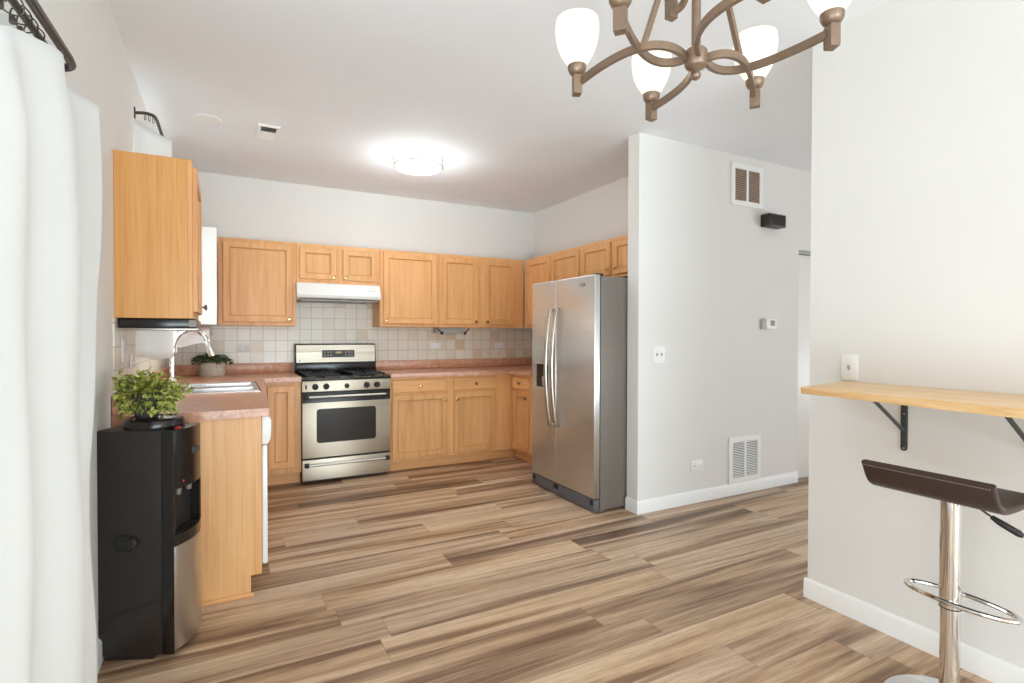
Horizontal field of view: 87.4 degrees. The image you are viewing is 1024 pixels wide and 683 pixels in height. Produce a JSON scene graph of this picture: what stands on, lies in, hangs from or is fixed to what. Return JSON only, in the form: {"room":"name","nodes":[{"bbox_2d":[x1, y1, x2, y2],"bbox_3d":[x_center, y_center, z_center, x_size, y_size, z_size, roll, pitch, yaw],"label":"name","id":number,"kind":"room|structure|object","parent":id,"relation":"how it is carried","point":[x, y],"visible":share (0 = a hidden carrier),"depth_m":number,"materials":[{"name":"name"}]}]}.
{"room":"kitchen","nodes":[
{"label":"kitchen","id":0,"kind":"room"},
{"bbox_2d":[0,0,153,640],"bbox_3d":[-1.048,-0.091,0.879,0.120,2.751,8.600,0,1,-28],"label":"wall","id":1,"kind":"structure","parent":0,"point":[103,74],"depth_m":2.23,"materials":[{"name":"white paint"}]},
{"bbox_2d":[0,0,75,71],"bbox_3d":[-0.653,-0.696,0.368,0.100,0.112,2.542,0,1,-28],"label":"curtain rod","id":2,"kind":"object","parent":1,"relation":"attached to","point":[70,65],"visible":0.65,"depth_m":1.21,"materials":[{"name":"brown metal"}]},
{"bbox_2d":[0,25,102,682],"bbox_3d":[-0.920,0.263,0.993,0.143,2.010,1.668,0,1,-31],"label":"curtain","id":3,"kind":"object","parent":2,"relation":"hanging from","point":[51,171],"visible":1,"depth_m":1.09,"materials":[{"name":"white fabric"}]},
{"bbox_2d":[97,639,103,672],"bbox_3d":[-1.474,1.224,1.832,0.013,0.095,1.230,0,1,-28],"label":"baseboard","id":4,"kind":"structure","parent":1,"relation":"attached to","point":[99,642],"depth_m":2.08,"materials":[{"name":"white wood"}]},
{"bbox_2d":[121,339,125,362],"bbox_3d":[-1.870,0.045,2.585,0.015,0.118,0.075,0,1,-28],"label":"light switch","id":5,"kind":"object","parent":1,"relation":"attached to","point":[123,349],"visible":1,"depth_m":2.57,"materials":[{"name":"white plastic"}]},
{"bbox_2d":[130,354,134,367],"bbox_3d":[-2.000,0.102,2.823,0.009,0.072,0.115,0,1,-28],"label":"wall outlet","id":6,"kind":"object","parent":1,"relation":"attached to","point":[132,360],"visible":1,"depth_m":2.80,"materials":[{"name":"white plastic"}]},
{"bbox_2d":[112,317,168,394],"bbox_3d":[-2.398,0.049,3.551,0.008,0.346,2.601,0,1,-28],"label":"backsplash","id":7,"kind":"structure","parent":1,"relation":"attached to","point":[141,363],"depth_m":2.74,"materials":[{"name":"beige tile"}]},
{"bbox_2d":[111,365,169,416],"bbox_3d":[-2.376,0.270,3.529,0.020,0.094,2.636,0,1,-28],"label":"backsplash","id":8,"kind":"structure","parent":1,"relation":"attached to","point":[166,370],"depth_m":2.71,"materials":[{"name":"laminate"}]},
{"bbox_2d":[134,106,163,136],"bbox_3d":[-2.295,-1.289,3.535,0.097,0.062,1.150,0,1,-23],"label":"curtain rod","id":9,"kind":"object","parent":1,"relation":"attached to","point":[144,113],"visible":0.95,"depth_m":3.05,"materials":[{"name":"brown metal"}]},
{"bbox_2d":[134,119,176,359],"bbox_3d":[-2.285,-0.570,3.520,0.173,1.335,1.164,0,1,-28],"label":"curtain","id":10,"kind":"object","parent":9,"relation":"hanging from","point":[157,345],"visible":0.2,"depth_m":3.06,"materials":[{"name":"white fabric"}]},
{"bbox_2d":[117,318,202,330],"bbox_3d":[-1.794,-0.084,2.767,0.326,0.057,0.536,0,1,-28],"label":"light","id":11,"kind":"object","parent":1,"relation":"attached to","point":[127,324],"visible":1,"depth_m":2.54,"materials":[{"name":"black plastic"}]},
{"bbox_2d":[113,149,206,319],"bbox_3d":[-1.797,-0.495,2.788,0.354,0.762,0.609,0,1,-28],"label":"upper cabinet","id":12,"kind":"object","parent":1,"relation":"attached to","point":[158,201],"visible":0.95,"depth_m":2.51,"materials":[{"name":"brown wood"}]},
{"bbox_2d":[199,227,216,324],"bbox_3d":[-2.593,-0.516,4.314,0.386,0.762,0.414,0,1,-28],"label":"upper cabinet","id":13,"kind":"object","parent":1,"relation":"attached to","point":[209,234],"visible":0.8,"depth_m":4.20,"materials":[{"name":"white wood"}]},
{"bbox_2d":[176,325,212,346],"bbox_3d":[-2.586,-0.045,4.319,0.310,0.181,0.139,0,1,-28],"label":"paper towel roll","id":14,"kind":"object","parent":13,"relation":"hanging from","point":[190,338],"visible":0.58,"depth_m":4.28,"materials":[{"name":"white paper"}]},
{"bbox_2d":[191,171,532,372],"bbox_3d":[-1.410,-0.153,5.627,3.948,2.751,0.120,0,1,-28],"label":"wall","id":15,"kind":"structure","parent":0,"point":[238,207],"depth_m":5.45,"materials":[{"name":"white paint"}]},
{"bbox_2d":[175,362,292,375],"bbox_3d":[-2.551,0.252,4.942,0.986,0.094,0.020,0,1,-28],"label":"backsplash","id":16,"kind":"structure","parent":15,"relation":"attached to","point":[245,368],"depth_m":4.98,"materials":[{"name":"laminate"}]},
{"bbox_2d":[236,344,249,351],"bbox_3d":[-2.495,0.057,4.968,0.115,0.072,0.009,0,1,-28],"label":"wall outlet","id":17,"kind":"object","parent":15,"relation":"attached to","point":[239,347],"visible":1,"depth_m":4.96,"materials":[{"name":"white plastic"}]},
{"bbox_2d":[218,237,295,325],"bbox_3d":[-2.313,-0.523,4.872,0.628,0.762,0.351,0,1,-28],"label":"upper cabinet","id":18,"kind":"object","parent":15,"relation":"attached to","point":[257,278],"visible":1,"depth_m":4.74,"materials":[{"name":"brown wood"}]},
{"bbox_2d":[296,243,378,285],"bbox_3d":[-1.698,-0.725,5.197,0.761,0.364,0.351,0,1,-28],"label":"upper cabinet","id":19,"kind":"object","parent":15,"relation":"attached to","point":[315,263],"visible":0.94,"depth_m":5.07,"materials":[{"name":"brown wood"}]},
{"bbox_2d":[296,282,380,303],"bbox_3d":[-1.688,-0.459,5.155,0.752,0.164,0.426,0,1,-28],"label":"range hood","id":20,"kind":"object","parent":15,"relation":"attached to","point":[305,292],"visible":0.91,"depth_m":5.00,"materials":[{"name":"white metal"}]},
{"bbox_2d":[169,303,531,371],"bbox_3d":[-1.376,-0.042,5.574,3.698,0.670,0.008,0,1,-28],"label":"backsplash","id":21,"kind":"structure","parent":15,"relation":"attached to","point":[316,323],"depth_m":5.43,"materials":[{"name":"beige tile"}]},
{"bbox_2d":[372,249,438,327],"bbox_3d":[-1.088,-0.529,5.525,0.619,0.762,0.351,0,1,-28],"label":"upper cabinet","id":22,"kind":"object","parent":15,"relation":"attached to","point":[408,281],"visible":0.99,"depth_m":5.40,"materials":[{"name":"brown wood"}]},
{"bbox_2d":[431,342,440,348],"bbox_3d":[-0.830,0.043,5.856,0.115,0.066,0.009,0,1,-28],"label":"wall outlet","id":23,"kind":"object","parent":15,"relation":"attached to","point":[434,345],"visible":1,"depth_m":5.85,"materials":[{"name":"white plastic"}]},
{"bbox_2d":[376,357,531,369],"bbox_3d":[-0.597,0.242,5.984,1.894,0.094,0.020,0,1,-28],"label":"backsplash","id":24,"kind":"structure","parent":15,"relation":"attached to","point":[483,362],"depth_m":5.93,"materials":[{"name":"laminate"}]},
{"bbox_2d":[432,254,522,327],"bbox_3d":[-0.372,-0.532,5.907,0.998,0.762,0.351,0,1,-28],"label":"upper cabinet","id":25,"kind":"object","parent":15,"relation":"attached to","point":[475,292],"visible":1,"depth_m":5.78,"materials":[{"name":"brown wood"}]},
{"bbox_2d":[433,327,469,334],"bbox_3d":[-0.658,-0.112,5.808,0.378,0.080,0.168,0,1,-28],"label":"paper towel holder","id":26,"kind":"object","parent":25,"relation":"attached to","point":[441,331],"visible":0.94,"depth_m":5.76,"materials":[{"name":"brown metal"}]},
{"bbox_2d":[433,328,462,332],"bbox_3d":[-0.691,-0.120,5.818,0.305,0.058,0.120,0,1,-28],"label":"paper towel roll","id":27,"kind":"object","parent":26,"relation":"on","point":[445,330],"depth_m":5.76,"materials":[{"name":"white paper"}]},
{"bbox_2d":[495,343,503,347],"bbox_3d":[-0.148,0.045,6.219,0.115,0.066,0.009,0,1,-28],"label":"wall outlet","id":28,"kind":"object","parent":15,"relation":"attached to","point":[497,345],"visible":1,"depth_m":6.22,"materials":[{"name":"white plastic"}]},
{"bbox_2d":[108,0,886,212],"bbox_3d":[2.545,-1.535,2.843,8.320,0.100,8.720,0,1,-28],"label":"ceiling","id":29,"kind":"structure","parent":0,"point":[484,87],"depth_m":3.20,"materials":[{"name":"white paint"}]},
{"bbox_2d":[191,113,221,124],"bbox_3d":[-2.063,-1.500,3.622,0.184,0.008,0.184,0,1,-28],"label":"ceiling speaker","id":30,"kind":"object","parent":29,"relation":"attached to","point":[207,119],"visible":1,"depth_m":3.62,"materials":[{"name":"white plastic"}]},
{"bbox_2d":[194,115,219,123],"bbox_3d":[-2.063,-1.501,3.622,0.155,0.005,0.155,0,1,-33],"label":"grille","id":31,"kind":"object","parent":30,"relation":"attached to","point":[204,119],"depth_m":3.62,"materials":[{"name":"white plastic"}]},
{"bbox_2d":[256,123,280,141],"bbox_3d":[-1.755,-1.500,3.853,0.144,0.012,0.297,0,1,-28],"label":"ceiling vent","id":32,"kind":"object","parent":29,"relation":"in","point":[264,131],"visible":1,"depth_m":3.84,"materials":[{"name":"white plastic"}]},
{"bbox_2d":[393,150,442,174],"bbox_3d":[-0.771,-1.460,4.419,0.404,0.102,0.404,0,1,-28],"label":"ceiling light","id":33,"kind":"object","parent":29,"relation":"attached to","point":[413,162],"visible":1,"depth_m":4.30,"materials":[{"name":"white glass"}]},
{"bbox_2d":[555,0,851,121],"bbox_3d":[0.485,-1.074,1.384,0.728,0.791,0.691,0,1,-28],"label":"chandelier","id":34,"kind":"object","parent":29,"relation":"hanging from","point":[754,53],"visible":1,"depth_m":1.45,"materials":[{"name":"brown metal"}]},
{"bbox_2d":[98,456,992,682],"bbox_3d":[2.539,1.316,2.880,8.320,0.100,8.720,0,1,-28],"label":"floor","id":35,"kind":"structure","parent":0,"point":[474,571],"depth_m":2.67,"materials":[{"name":"wood"}]},
{"bbox_2d":[97,414,200,660],"bbox_3d":[-1.487,0.790,2.219,0.310,0.953,0.243,0,1,-4],"label":"water dispenser","id":36,"kind":"object","parent":35,"relation":"on","point":[149,470],"visible":0.98,"depth_m":2.12,"materials":[{"name":"black plastic"}]},
{"bbox_2d":[109,366,193,419],"bbox_3d":[-1.491,0.211,2.239,0.289,0.209,0.322,0,1,-28],"label":"potted plant","id":37,"kind":"object","parent":36,"relation":"on","point":[147,403],"visible":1,"depth_m":2.18,"materials":[{"name":"green plant"}]},
{"bbox_2d":[175,488,181,494],"bbox_3d":[-1.371,0.610,2.200,0.028,0.034,0.028,0,1,-4],"label":"tap","id":38,"kind":"object","parent":36,"relation":"on","point":[178,491],"depth_m":2.19,"materials":[{"name":"grey paint"}]},
{"bbox_2d":[112,416,261,606],"bbox_3d":[-1.516,0.816,2.538,0.602,0.889,0.046,0,1,-28],"label":"end panel","id":39,"kind":"object","parent":35,"relation":"on","point":[231,448],"visible":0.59,"depth_m":2.60,"materials":[{"name":"brown wood"}]},
{"bbox_2d":[262,416,270,562],"bbox_3d":[-1.637,0.814,2.844,0.620,0.888,0.600,0,1,-28],"label":"dishwasher","id":40,"kind":"object","parent":35,"relation":"on","point":[266,421],"visible":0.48,"depth_m":2.71,"materials":[{"name":"white metal"}]},
{"bbox_2d":[265,382,300,485],"bbox_3d":[-2.149,0.786,4.801,0.417,0.889,0.664,0,1,-28],"label":"base cabinet","id":41,"kind":"object","parent":35,"relation":"on","point":[284,398],"visible":0.7,"depth_m":4.56,"materials":[{"name":"brown wood"}]},
{"bbox_2d":[294,343,390,482],"bbox_3d":[-1.601,0.626,5.035,0.771,1.206,0.705,0,1,-28],"label":"gas range","id":42,"kind":"object","parent":35,"relation":"on","point":[345,400],"visible":0.99,"depth_m":4.80,"materials":[{"name":"silver metal"}]},
{"bbox_2d":[299,373,389,380],"bbox_3d":[-1.615,0.325,5.056,0.768,0.016,0.645,0,1,-28],"label":"cooktop","id":43,"kind":"object","parent":42,"relation":"in","point":[341,376],"depth_m":4.85,"materials":[{"name":"black metal"}]},
{"bbox_2d":[390,374,514,470],"bbox_3d":[-0.676,0.779,5.570,1.362,0.889,0.691,0,1,-28],"label":"base cabinet","id":44,"kind":"object","parent":35,"relation":"on","point":[442,420],"visible":0.93,"depth_m":5.27,"materials":[{"name":"brown wood"}]},
{"bbox_2d":[376,357,531,377],"bbox_3d":[-0.338,0.268,5.520,1.916,0.132,1.083,0,1,-28],"label":"countertop","id":45,"kind":"structure","parent":44,"relation":"on","point":[483,366],"depth_m":5.68,"materials":[{"name":"laminate"}]},
{"bbox_2d":[512,374,531,462],"bbox_3d":[0.342,0.781,5.571,0.674,0.889,0.505,0,1,-28],"label":"base cabinet","id":46,"kind":"object","parent":35,"relation":"on","point":[521,385],"visible":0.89,"depth_m":5.39,"materials":[{"name":"brown wood"}]},
{"bbox_2d":[532,273,627,511],"bbox_3d":[0.738,0.371,4.442,0.977,1.743,0.900,0,1,-28],"label":"refrigerator","id":47,"kind":"object","parent":35,"relation":"on","point":[579,324],"visible":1,"depth_m":4.01,"materials":[{"name":"grey metal"}]},
{"bbox_2d":[861,459,1023,682],"bbox_3d":[1.499,0.848,1.830,0.401,0.858,0.400,0,1,-28],"label":"bar stool","id":48,"kind":"object","parent":35,"relation":"on","point":[953,493],"visible":1,"depth_m":1.80,"materials":[{"name":"silver metal"}]},
{"bbox_3d":[-2.078,0.801,3.680,0.686,0.889,1.279,0,1,-28],"label":"base cabinet","id":49,"kind":"object","parent":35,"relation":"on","visible":0},
{"bbox_2d":[111,362,300,425],"bbox_3d":[-1.943,0.287,3.772,1.014,0.132,2.658,0,1,-28],"label":"countertop","id":50,"kind":"structure","parent":49,"relation":"on","point":[206,406],"depth_m":3.16,"materials":[{"name":"laminate"}]},
{"bbox_2d":[169,331,215,386],"bbox_3d":[-2.170,0.108,3.631,0.293,0.406,0.154,0,1,-28],"label":"faucet","id":51,"kind":"object","parent":50,"relation":"on","point":[211,352],"visible":0.67,"depth_m":3.63,"materials":[{"name":"silver metal"}]},
{"bbox_2d":[190,353,233,375],"bbox_3d":[-2.633,0.199,4.713,0.344,0.203,0.220,0,1,-28],"label":"potted plant","id":52,"kind":"object","parent":50,"relation":"on","point":[213,366],"visible":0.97,"depth_m":4.66,"materials":[{"name":"green plant"}]},
{"bbox_2d":[167,381,260,394],"bbox_3d":[-2.028,0.396,3.673,0.523,0.170,0.760,0,1,-28],"label":"sink","id":53,"kind":"object","parent":50,"relation":"in","point":[221,387],"visible":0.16,"depth_m":3.71,"materials":[{"name":"metal"}]},
{"bbox_2d":[533,177,627,257],"bbox_3d":[0.888,-0.145,5.386,0.120,2.751,2.468,0,1,-28],"label":"wall","id":54,"kind":"structure","parent":0,"point":[599,214],"depth_m":5.53,"materials":[{"name":"white paint"}]},
{"bbox_2d":[525,246,580,327],"bbox_3d":[0.521,-0.526,5.597,0.324,0.762,1.077,0,1,-28],"label":"upper cabinet","id":55,"kind":"object","parent":54,"relation":"attached to","point":[565,264],"visible":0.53,"depth_m":5.52,"materials":[{"name":"brown wood"}]},
{"bbox_2d":[581,234,627,277],"bbox_3d":[0.996,-0.723,4.675,0.351,0.344,0.989,0,1,-28],"label":"upper cabinet","id":56,"kind":"object","parent":54,"relation":"attached to","point":[609,257],"visible":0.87,"depth_m":4.67,"materials":[{"name":"brown wood"}]},
{"bbox_2d":[627,132,810,500],"bbox_3d":[3.146,-0.137,5.123,5.127,2.751,0.120,0,1,-28],"label":"wall partition","id":57,"kind":"structure","parent":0,"point":[704,272],"depth_m":4.18,"materials":[{"name":"white paint"}]},
{"bbox_2d":[653,346,664,362],"bbox_3d":[1.086,0.097,3.951,0.115,0.125,0.015,0,1,-28],"label":"light switch","id":58,"kind":"object","parent":57,"relation":"attached to","point":[658,351],"visible":1,"depth_m":3.95,"materials":[{"name":"white plastic"}]},
{"bbox_2d":[691,459,702,471],"bbox_3d":[1.434,0.962,4.152,0.128,0.085,0.009,0,1,-28],"label":"wall outlet","id":59,"kind":"object","parent":57,"relation":"attached to","point":[697,465],"visible":1,"depth_m":4.15,"materials":[{"name":"white plastic"}]},
{"bbox_2d":[625,471,797,514],"bbox_3d":[1.682,1.198,4.354,1.835,0.095,0.133,0,1,-28],"label":"baseboard","id":60,"kind":"structure","parent":57,"relation":"attached to","point":[690,497],"depth_m":4.19,"materials":[{"name":"white wood"}]},
{"bbox_2d":[728,434,760,483],"bbox_3d":[1.916,0.963,4.408,0.380,0.370,0.010,0,1,-28],"label":"air vent","id":61,"kind":"object","parent":57,"relation":"in","point":[744,452],"visible":1,"depth_m":4.40,"materials":[{"name":"white plastic"}]},
{"bbox_2d":[731,162,762,208],"bbox_3d":[1.923,-1.270,4.380,0.375,0.335,0.010,0,1,-28],"label":"air vent","id":62,"kind":"object","parent":57,"relation":"in","point":[746,181],"visible":1,"depth_m":4.37,"materials":[{"name":"white plastic"}]},
{"bbox_2d":[761,318,776,328],"bbox_3d":[2.164,-0.148,4.516,0.180,0.095,0.027,0,1,-28],"label":"thermostat","id":63,"kind":"object","parent":57,"relation":"attached to","point":[767,323],"visible":1,"depth_m":4.50,"materials":[{"name":"grey plastic"}]},
{"bbox_2d":[761,213,785,228],"bbox_3d":[2.187,-1.006,4.482,0.215,0.104,0.087,0,1,-28],"label":"door chime","id":64,"kind":"object","parent":57,"relation":"attached to","point":[769,220],"visible":1,"depth_m":4.44,"materials":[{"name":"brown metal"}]},
{"bbox_2d":[797,250,810,477],"bbox_3d":[3.252,0.205,5.163,1.705,2.035,0.078,0,1,-28],"label":"door","id":65,"kind":"structure","parent":57,"relation":"in","point":[804,256],"depth_m":4.82,"materials":[{"name":"white paint"}]},
{"bbox_2d":[808,0,1023,667],"bbox_3d":[2.617,-0.080,0.607,0.115,2.751,4.670,0,1,-28],"label":"wall","id":66,"kind":"structure","parent":0,"point":[917,268],"depth_m":2.23,"materials":[{"name":"white paint"}]},
{"bbox_2d":[841,354,857,380],"bbox_3d":[1.552,0.119,2.468,0.015,0.118,0.075,0,1,-28],"label":"light switch","id":67,"kind":"object","parent":66,"relation":"attached to","point":[849,363],"visible":1,"depth_m":2.47,"materials":[{"name":"white plastic"}]},
{"bbox_2d":[873,402,907,450],"bbox_3d":[1.533,0.340,2.202,0.300,0.249,0.026,0,1,-28],"label":"shelf bracket","id":68,"kind":"object","parent":66,"relation":"attached to","point":[903,427],"visible":0.58,"depth_m":2.26,"materials":[{"name":"grey metal"}]},
{"bbox_2d":[801,381,1023,418],"bbox_3d":[1.638,0.207,1.751,0.537,0.028,1.405,0,1,-28],"label":"wall shelf","id":69,"kind":"object","parent":66,"relation":"attached to","point":[1010,405],"visible":1,"depth_m":1.89,"materials":[{"name":"brown wood"}]},
{"bbox_2d":[803,577,1023,682],"bbox_3d":[2.606,1.248,0.626,0.128,0.095,4.683,0,1,-28],"label":"baseboard","id":70,"kind":"structure","parent":66,"relation":"attached to","point":[991,668],"depth_m":2.26,"materials":[{"name":"white wood"}]},
{"bbox_2d":[1005,417,1023,441],"bbox_3d":[1.727,0.345,1.838,0.300,0.249,0.026,0,1,-28],"label":"shelf bracket","id":71,"kind":"object","parent":66,"relation":"attached to","point":[1011,421],"visible":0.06,"depth_m":1.83,"materials":[{"name":"grey metal"}]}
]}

